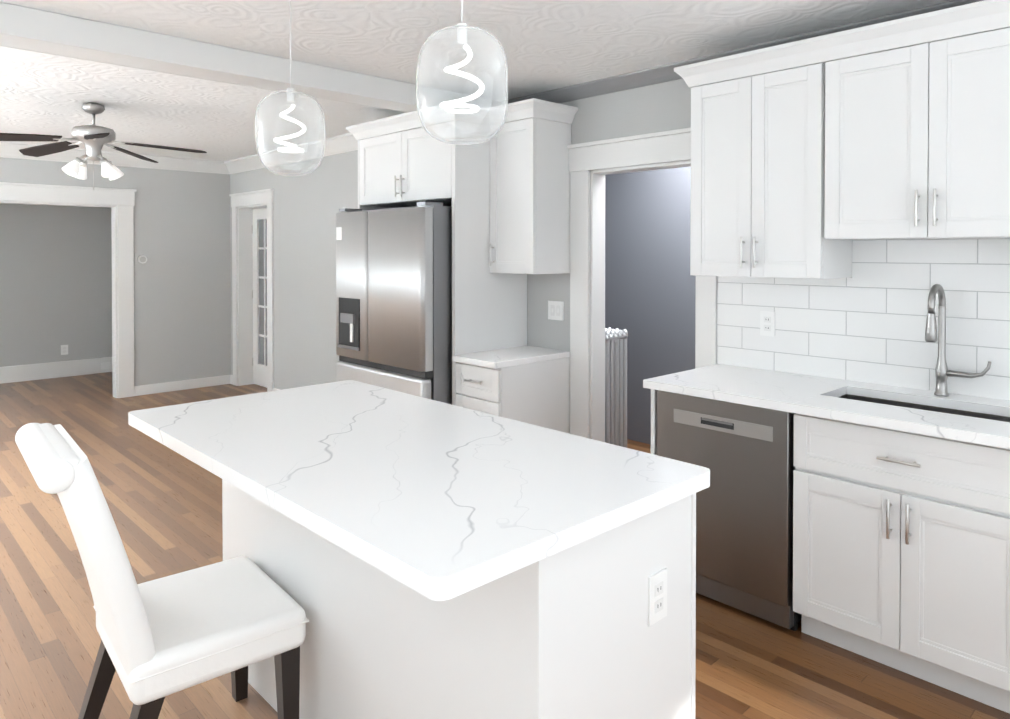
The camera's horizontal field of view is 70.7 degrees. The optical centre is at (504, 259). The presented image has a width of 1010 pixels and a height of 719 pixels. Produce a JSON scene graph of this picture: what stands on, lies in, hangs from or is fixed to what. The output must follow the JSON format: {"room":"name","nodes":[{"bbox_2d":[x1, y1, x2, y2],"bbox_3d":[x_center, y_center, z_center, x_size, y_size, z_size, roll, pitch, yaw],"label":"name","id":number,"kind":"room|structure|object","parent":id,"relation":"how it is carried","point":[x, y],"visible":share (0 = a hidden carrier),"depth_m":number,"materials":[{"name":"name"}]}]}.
{"room":"kitchen","nodes":[
{"label":"kitchen","id":0,"kind":"room"},
{"bbox_2d":[0,203,111,366],"bbox_3d":[-6.222,0.163,7.474,5.472,2.460,0.120,-1,1,-44],"label":"wall","id":1,"kind":"structure","parent":0,"point":[55,277],"depth_m":8.31,"materials":[{"name":"grey paint"}]},
{"bbox_2d":[0,357,111,383],"bbox_3d":[-6.182,1.301,7.431,5.252,0.185,0.018,-1,1,-44],"label":"baseboard","id":2,"kind":"structure","parent":1,"relation":"attached to","point":[20,373],"depth_m":8.28,"materials":[{"name":"white paint"}]},
{"bbox_2d":[101,362,110,368],"bbox_3d":[-4.861,1.294,8.668,0.110,0.080,0.006,-1,1,-44],"label":"outlet","id":3,"kind":"object","parent":2,"relation":"attached to","point":[104,365],"depth_m":8.67,"materials":[{"name":"white plastic"}]},
{"bbox_2d":[61,345,67,354],"bbox_3d":[-5.188,1.065,8.380,0.075,0.115,0.007,-1,1,-44],"label":"outlet","id":4,"kind":"object","parent":1,"relation":"attached to","point":[64,348],"depth_m":8.38,"materials":[{"name":"white plastic"}]},
{"bbox_2d":[0,157,230,385],"bbox_3d":[-5.004,0.178,6.191,5.472,2.460,0.120,-1,1,-44],"label":"wall","id":5,"kind":"structure","parent":0,"point":[182,296],"depth_m":7.54,"materials":[{"name":"grey paint"}]},
{"bbox_2d":[0,182,136,397],"bbox_3d":[-4.752,0.352,6.420,2.600,2.107,0.178,-1,1,-44],"label":"door frame","id":6,"kind":"structure","parent":5,"relation":"attached to","point":[122,224],"depth_m":7.16,"materials":[{"name":"white paint"}]},
{"bbox_2d":[0,142,223,173],"bbox_3d":[-4.463,-0.993,6.531,3.720,0.125,0.110,-1,1,-44],"label":"crown molding","id":7,"kind":"structure","parent":5,"relation":"attached to","point":[7,150],"depth_m":7.17,"materials":[{"name":"white paint"}]},
{"bbox_2d":[138,255,146,263],"bbox_3d":[-3.720,0.000,7.305,0.084,0.084,0.027,-1,1,-44],"label":"thermostat","id":8,"kind":"object","parent":5,"relation":"attached to","point":[142,259],"visible":0.94,"depth_m":7.30,"materials":[{"name":"white plastic"}]},
{"bbox_2d":[135,375,232,395],"bbox_3d":[-3.418,1.341,7.607,1.002,0.100,0.030,-1,1,-44],"label":"baseboard","id":9,"kind":"structure","parent":5,"relation":"attached to","point":[179,385],"depth_m":7.59,"materials":[{"name":"white paint"}]},
{"bbox_2d":[0,0,952,160],"bbox_3d":[-1.508,-1.071,4.475,8.400,0.080,11.600,-1,1,-44],"label":"ceiling","id":10,"kind":"structure","parent":0,"point":[547,45],"depth_m":3.44,"materials":[{"name":"white paint"}]},
{"bbox_2d":[0,102,206,189],"bbox_3d":[-2.743,-0.746,4.668,1.302,0.574,1.324,-1,1,-44],"label":"ceiling fan","id":11,"kind":"object","parent":10,"relation":"hanging from","point":[93,138],"visible":1,"depth_m":4.67,"materials":[{"name":"silver metal"}]},
{"bbox_2d":[0,2,501,111],"bbox_3d":[-1.482,-0.955,3.398,3.948,0.124,0.200,-1,1,-44],"label":"ceiling beam","id":12,"kind":"structure","parent":10,"relation":"attached to","point":[26,28],"depth_m":3.33,"materials":[{"name":"white paint"}]},
{"bbox_2d":[255,0,325,175],"bbox_3d":[-0.758,-0.652,2.513,0.241,0.710,0.238,-1,1,-44],"label":"pendant light","id":13,"kind":"object","parent":10,"relation":"hanging from","point":[290,94],"visible":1,"depth_m":2.50,"materials":[{"name":"clear glass"}]},
{"bbox_2d":[298,95,318,100],"bbox_3d":[-1.233,-1.016,4.462,0.130,0.030,0.130,-1,1,-44],"label":"smoke detector","id":14,"kind":"object","parent":10,"relation":"attached to","point":[303,99],"visible":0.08,"depth_m":4.45,"materials":[{"name":"white plastic"}]},
{"bbox_2d":[416,0,507,144],"bbox_3d":[-0.110,-0.649,1.832,0.235,0.700,0.242,-1,1,-44],"label":"pendant light","id":15,"kind":"object","parent":10,"relation":"hanging from","point":[462,35],"visible":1,"depth_m":1.81,"materials":[{"name":"clear glass"}]},
{"bbox_2d":[0,372,1009,718],"bbox_3d":[-1.508,1.469,4.506,8.400,0.080,11.600,-1,1,-44],"label":"floor","id":16,"kind":"structure","parent":0,"point":[164,502],"depth_m":2.92,"materials":[{"name":"brown wood"}]},
{"bbox_2d":[15,423,308,718],"bbox_3d":[-0.969,0.960,2.021,0.654,0.997,0.493,-1,1,-40],"label":"chair","id":17,"kind":"object","parent":16,"relation":"on","point":[163,637],"visible":1,"depth_m":1.90,"materials":[{"name":"white leather"}]},
{"bbox_2d":[336,202,451,404],"bbox_3d":[-0.543,0.544,4.665,0.770,1.765,0.969,-1,1,-44],"label":"fridge","id":18,"kind":"object","parent":16,"relation":"on","point":[394,299],"visible":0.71,"depth_m":4.24,"materials":[{"name":"silver metal"}]},
{"bbox_2d":[222,480,696,718],"bbox_3d":[-0.268,1.017,2.214,0.581,0.879,1.603,-1,1,-44],"label":"kitchen island","id":19,"kind":"object","parent":16,"relation":"on","point":[603,628],"depth_m":1.71,"materials":[{"name":"white wood"}]},
{"bbox_2d":[128,380,709,607],"bbox_3d":[-0.393,0.557,2.161,0.900,0.040,1.760,-1,1,-44],"label":"island countertop","id":20,"kind":"structure","parent":19,"relation":"on","point":[446,502],"depth_m":1.79,"materials":[{"name":"white stone"}]},
{"bbox_2d":[346,98,577,405],"bbox_3d":[-0.329,0.259,4.590,0.652,2.338,1.538,-1,1,-44],"label":"kitchen cabinets","id":21,"kind":"object","parent":16,"relation":"on","point":[504,192],"visible":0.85,"depth_m":4.25,"materials":[{"name":"white wood"}]},
{"bbox_2d":[452,346,569,433],"bbox_3d":[0.043,0.995,4.222,0.632,0.875,0.371,-1,1,-44],"label":"base cabinet","id":22,"kind":"object","parent":16,"relation":"on","point":[528,384],"visible":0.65,"depth_m":4.08,"materials":[{"name":"white wood"}]},
{"bbox_2d":[605,327,627,447],"bbox_3d":[0.458,0.934,4.723,0.261,0.984,0.707,-1,1,-44],"label":"radiator","id":23,"kind":"object","parent":16,"relation":"on","point":[616,386],"visible":0.06,"depth_m":4.48,"materials":[{"name":"silver metal"}]},
{"bbox_2d":[651,389,656,454],"bbox_3d":[1.109,1.006,3.124,0.597,0.880,0.706,-1,1,-44],"label":"base cabinet","id":24,"kind":"object","parent":16,"relation":"on","point":[653,392],"depth_m":3.16,"materials":[{"name":"white wood"}]},
{"bbox_2d":[657,390,801,630],"bbox_3d":[1.069,1.009,3.120,0.546,0.872,0.598,-1,1,-44],"label":"dishwasher","id":25,"kind":"object","parent":16,"relation":"on","point":[744,454],"visible":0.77,"depth_m":2.86,"materials":[{"name":"silver metal"}]},
{"bbox_2d":[793,413,1006,710],"bbox_3d":[1.592,1.012,2.615,0.597,0.880,0.821,-1,1,-44],"label":"base cabinet","id":26,"kind":"object","parent":16,"relation":"on","point":[901,550],"depth_m":2.43,"materials":[{"name":"white wood"}]},
{"bbox_2d":[1003,449,1009,713],"bbox_3d":[2.071,1.018,2.111,0.597,0.880,0.828,-1,1,-44],"label":"base cabinet","id":27,"kind":"object","parent":16,"relation":"on","point":[1006,488],"depth_m":2.22,"materials":[{"name":"white wood"}]},
{"bbox_2d":[643,364,1009,448],"bbox_3d":[1.827,0.649,2.326,0.651,0.219,2.855,-1,1,-44],"label":"countertop","id":28,"kind":"structure","parent":27,"relation":"on","point":[973,419],"depth_m":2.76,"materials":[{"name":"white stone"}]},
{"bbox_2d":[925,284,990,395],"bbox_3d":[1.718,0.315,2.701,0.183,0.440,0.191,-1,1,-44],"label":"faucet","id":29,"kind":"object","parent":28,"relation":"on","point":[942,372],"visible":1,"depth_m":2.78,"materials":[{"name":"silver metal"}]},
{"bbox_2d":[230,79,1009,389],"bbox_3d":[-0.653,0.187,5.495,0.120,2.460,11.120,-1,1,-44],"label":"wall","id":30,"kind":"structure","parent":0,"point":[306,207],"depth_m":6.44,"materials":[{"name":"grey paint"}]},
{"bbox_2d":[0,45,407,112],"bbox_3d":[-1.592,-0.957,3.507,3.720,0.125,0.110,-1,1,-44],"label":"crown molding","id":31,"kind":"structure","parent":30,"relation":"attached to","point":[0,45],"depth_m":3.42,"materials":[{"name":"white paint"}]},
{"bbox_2d":[229,189,273,391],"bbox_3d":[-2.607,0.338,7.593,0.248,2.107,1.020,-1,1,-44],"label":"door frame","id":32,"kind":"structure","parent":30,"relation":"attached to","point":[242,289],"depth_m":7.82,"materials":[{"name":"white paint"}]},
{"bbox_2d":[251,208,266,387],"bbox_3d":[-2.573,0.416,7.634,0.127,1.937,0.720,-1,1,-44],"label":"glazed door","id":33,"kind":"structure","parent":30,"relation":"in","point":[259,290],"depth_m":7.82,"materials":[{"name":"white paint"}]},
{"bbox_2d":[224,133,357,173],"bbox_3d":[-1.632,-0.991,6.345,0.110,0.125,4.280,-1,1,-44],"label":"crown molding","id":34,"kind":"structure","parent":30,"relation":"attached to","point":[343,143],"depth_m":6.74,"materials":[{"name":"white paint"}]},
{"bbox_2d":[548,301,563,320],"bbox_3d":[0.312,0.315,4.386,0.009,0.116,0.126,-1,1,-44],"label":"switch plate","id":35,"kind":"object","parent":30,"relation":"attached to","point":[555,310],"visible":1,"depth_m":4.38,"materials":[{"name":"white plastic"}]},
{"bbox_2d":[567,127,716,441],"bbox_3d":[0.769,0.377,3.972,0.158,2.117,1.020,-1,1,-44],"label":"door frame","id":36,"kind":"structure","parent":30,"relation":"attached to","point":[587,301],"depth_m":4.19,"materials":[{"name":"white paint"}]},
{"bbox_2d":[501,0,983,104],"bbox_3d":[1.513,-0.977,3.070,0.060,0.075,4.400,-1,1,-44],"label":"crown molding","id":37,"kind":"structure","parent":30,"relation":"attached to","point":[641,78],"depth_m":3.67,"materials":[{"name":"grey"}]},
{"bbox_2d":[686,32,851,278],"bbox_3d":[1.216,-0.408,3.190,0.327,0.970,0.677,-1,1,-44],"label":"upper cabinet","id":38,"kind":"object","parent":30,"relation":"attached to","point":[813,158],"depth_m":3.05,"materials":[{"name":"white wood"}]},
{"bbox_2d":[717,239,1009,400],"bbox_3d":[2.042,0.230,2.563,0.008,0.613,2.816,-1,1,-44],"label":"backsplash","id":39,"kind":"structure","parent":30,"relation":"attached to","point":[866,322],"depth_m":3.01,"materials":[{"name":"white tile"}]},
{"bbox_2d":[760,311,774,336],"bbox_3d":[1.249,0.306,3.386,0.008,0.116,0.072,-1,1,-44],"label":"outlet","id":40,"kind":"object","parent":39,"relation":"attached to","point":[767,323],"visible":1,"depth_m":3.38,"materials":[{"name":"white plastic"}]},
{"bbox_2d":[842,0,1009,243],"bbox_3d":[1.667,-0.484,2.715,0.327,0.807,0.751,-1,1,-44],"label":"upper cabinet","id":41,"kind":"object","parent":30,"relation":"attached to","point":[926,96],"depth_m":2.60,"materials":[{"name":"white wood"}]},
{"bbox_2d":[605,167,695,444],"bbox_3d":[1.486,0.191,5.127,0.120,2.460,3.000,-1,1,-44],"label":"wall","id":42,"kind":"structure","parent":0,"point":[650,290],"depth_m":5.45,"materials":[{"name":"grey paint"}]}
]}

